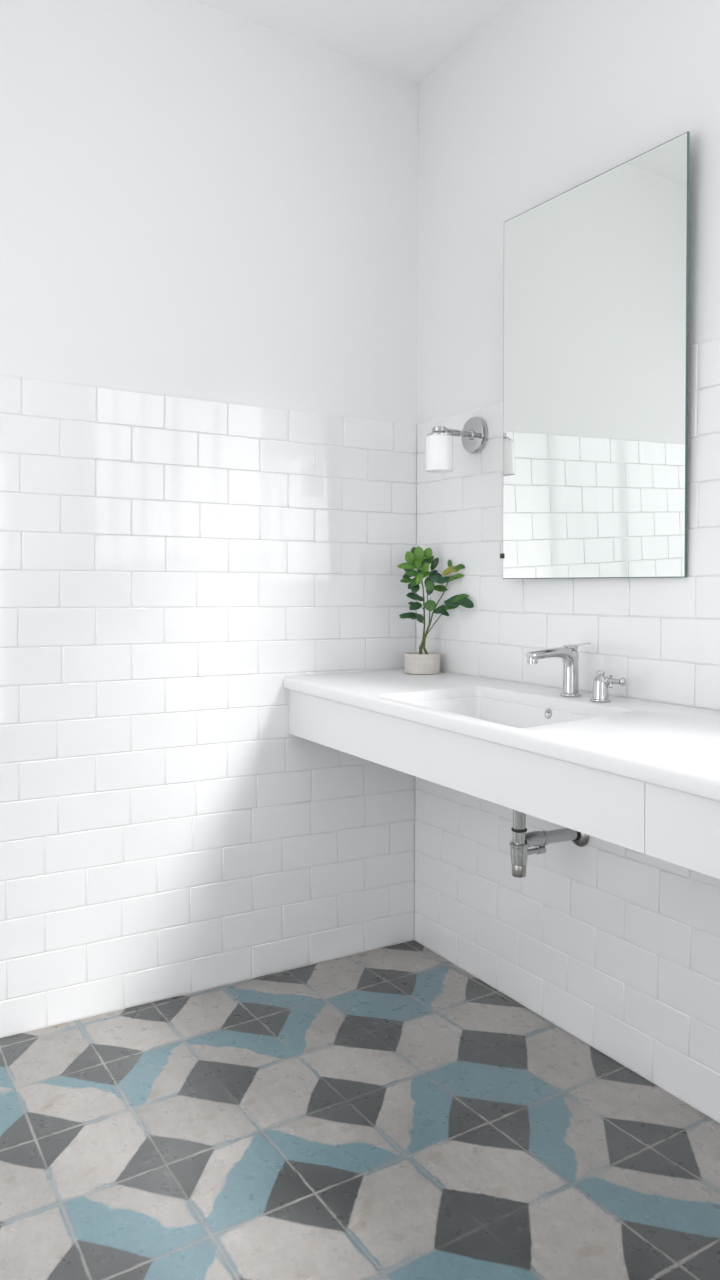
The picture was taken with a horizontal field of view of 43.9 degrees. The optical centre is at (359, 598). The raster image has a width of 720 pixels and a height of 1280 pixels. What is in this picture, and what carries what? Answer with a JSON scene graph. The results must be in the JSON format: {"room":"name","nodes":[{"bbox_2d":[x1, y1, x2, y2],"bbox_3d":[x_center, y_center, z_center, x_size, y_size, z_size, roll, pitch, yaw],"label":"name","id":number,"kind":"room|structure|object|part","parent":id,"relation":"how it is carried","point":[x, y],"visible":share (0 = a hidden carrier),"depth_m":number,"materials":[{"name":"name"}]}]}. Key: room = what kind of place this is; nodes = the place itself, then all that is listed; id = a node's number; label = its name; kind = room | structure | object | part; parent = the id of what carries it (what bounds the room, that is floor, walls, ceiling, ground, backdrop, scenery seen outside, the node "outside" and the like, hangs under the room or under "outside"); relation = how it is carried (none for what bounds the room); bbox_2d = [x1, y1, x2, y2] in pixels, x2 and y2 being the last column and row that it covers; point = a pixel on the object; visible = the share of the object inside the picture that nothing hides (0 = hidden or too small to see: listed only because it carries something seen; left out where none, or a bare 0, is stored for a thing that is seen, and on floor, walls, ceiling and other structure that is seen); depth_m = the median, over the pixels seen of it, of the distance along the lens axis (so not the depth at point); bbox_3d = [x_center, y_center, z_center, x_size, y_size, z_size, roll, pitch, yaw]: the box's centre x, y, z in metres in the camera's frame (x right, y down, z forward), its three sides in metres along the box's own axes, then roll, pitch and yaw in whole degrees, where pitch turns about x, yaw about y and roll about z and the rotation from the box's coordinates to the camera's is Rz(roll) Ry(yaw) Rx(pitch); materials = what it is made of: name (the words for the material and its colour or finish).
{"room":"bathroom","nodes":[
{"label":"bathroom","id":0,"kind":"room"},
{"bbox_2d":[0,0,418,1037],"bbox_3d":[-0.861,-0.233,2.346,2.520,2.920,0.063,0,1,-31],"label":"wall","id":1,"kind":"structure","parent":0,"point":[209,216],"depth_m":2.53,"materials":[{"name":"white tile"}]},
{"bbox_2d":[191,0,514,81],"bbox_3d":[0.315,-1.721,0.374,2.520,0.100,4.620,0,1,-31],"label":"ceiling","id":2,"kind":"structure","parent":0,"point":[409,39],"depth_m":2.63,"materials":[{"name":"white paint"}]},
{"bbox_2d":[0,940,719,1279],"bbox_3d":[0.296,1.149,0.397,2.432,0.001,4.522,0,1,-31],"label":"floor","id":3,"kind":"structure","parent":0,"point":[391,1112],"depth_m":1.87,"materials":[{"name":"tile"}]},
{"bbox_2d":[414,0,719,1122],"bbox_3d":[1.364,-0.211,1.017,0.063,2.920,4.620,0,1,-31],"label":"wall","id":4,"kind":"structure","parent":0,"point":[617,947],"depth_m":2.36,"materials":[{"name":"white tile"}]},
{"bbox_2d":[426,417,487,472],"bbox_3d":[0.285,-0.450,2.577,0.103,0.182,0.258,1,1,34],"label":"wall sconce","id":5,"kind":"object","parent":4,"relation":"attached to","point":[439,443],"visible":1,"depth_m":2.49,"materials":[{"name":"silver metal"}]},
{"bbox_3d":[0.223,-0.408,2.510,0.077,0.098,0.077,0,1,-31],"label":"lamp shade","id":6,"kind":"part","parent":5,"relation":"part of","materials":[{"name":"white glass"}]},
{"bbox_3d":[0.274,-0.482,2.596,0.041,0.031,0.168,1,1,36],"label":"arm","id":7,"kind":"part","parent":5,"relation":"part of","materials":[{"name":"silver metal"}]},
{"bbox_2d":[284,669,719,879],"bbox_3d":[0.628,0.339,1.719,0.481,0.197,2.549,0,1,-31],"label":"countertop","id":8,"kind":"structure","parent":4,"relation":"attached to","point":[640,776],"depth_m":1.81,"materials":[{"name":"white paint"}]},
{"bbox_2d":[397,546,473,674],"bbox_3d":[0.251,0.035,2.743,0.249,0.394,0.121,1,1,32],"label":"potted plant","id":9,"kind":"object","parent":8,"relation":"on","point":[420,662],"visible":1,"depth_m":2.76,"materials":[{"name":"green plant"}]},
{"bbox_3d":[0.194,0.200,2.781,0.112,0.062,0.112,0,1,-31],"label":"pot","id":10,"kind":"part","parent":9,"relation":"part of","materials":[{"name":"ceramic"}]},
{"bbox_3d":[0.194,0.041,2.778,0.016,0.293,0.016,0,1,-31],"label":"stem","id":11,"kind":"part","parent":9,"relation":"part of","materials":[{"name":"green plant"}]},
{"bbox_3d":[0.202,0.074,2.790,0.036,0.223,0.014,0,1,-31],"label":"stem","id":12,"kind":"part","parent":9,"relation":"part of","materials":[{"name":"green plant"}]},
{"bbox_3d":[0.252,0.073,2.746,0.126,0.124,0.028,1,1,40],"label":"stem","id":13,"kind":"part","parent":9,"relation":"part of","materials":[{"name":"green plant"}]},
{"bbox_3d":[0.238,0.055,2.760,0.062,0.263,0.071,0,1,-31],"label":"stem","id":14,"kind":"part","parent":9,"relation":"part of","materials":[{"name":"green plant"}]},
{"bbox_2d":[411,696,595,727],"bbox_3d":[0.327,0.330,2.143,0.366,0.121,0.593,0,1,-31],"label":"washbasin","id":15,"kind":"object","parent":8,"relation":"in","point":[513,714],"visible":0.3,"depth_m":2.35,"materials":[{"name":"white ceramic"}]},
{"bbox_2d":[510,810,588,877],"bbox_3d":[0.470,0.537,2.238,0.223,0.290,0.068,0,1,-31],"label":"trap","id":16,"kind":"object","parent":15,"relation":"attached to","point":[522,840],"visible":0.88,"depth_m":2.19,"materials":[{"name":"grey metal"}]},
{"bbox_2d":[510,841,528,865],"bbox_3d":[0.392,0.626,2.197,0.046,0.053,0.046,0,1,-31],"label":"trap","id":17,"kind":"object","parent":16,"relation":"on","point":[519,849],"depth_m":2.18,"materials":[{"name":"metal"}]},
{"bbox_2d":[525,643,589,696],"bbox_3d":[0.486,0.175,2.200,0.183,0.132,0.056,0,1,-31],"label":"faucet","id":18,"kind":"object","parent":8,"relation":"on","point":[568,653],"visible":1,"depth_m":2.21,"materials":[{"name":"silver metal"}]},
{"bbox_3d":[0.541,0.120,2.225,0.063,0.020,0.034,0,0,-3],"label":"lever handle","id":19,"kind":"part","parent":18,"relation":"part of","materials":[{"name":"silver metal"}]},
{"bbox_2d":[590,670,625,701],"bbox_3d":[0.590,0.207,2.127,0.082,0.074,0.049,0,0,10],"label":"valve","id":20,"kind":"object","parent":8,"relation":"on","point":[600,684],"visible":1,"depth_m":2.11,"materials":[{"name":"silver metal"}]},
{"bbox_3d":[0.605,0.196,2.114,0.049,0.031,0.031,1,1,26],"label":"cross handle","id":21,"kind":"part","parent":20,"relation":"part of","materials":[{"name":"silver metal"}]},
{"bbox_2d":[500,131,689,578],"bbox_3d":[0.562,-0.540,2.228,0.076,0.979,0.615,0,1,-31],"label":"wall mirror","id":22,"kind":"object","parent":4,"relation":"attached to","point":[596,273],"visible":1,"depth_m":2.18,"materials":[{"name":"silver mirror"}]}
]}

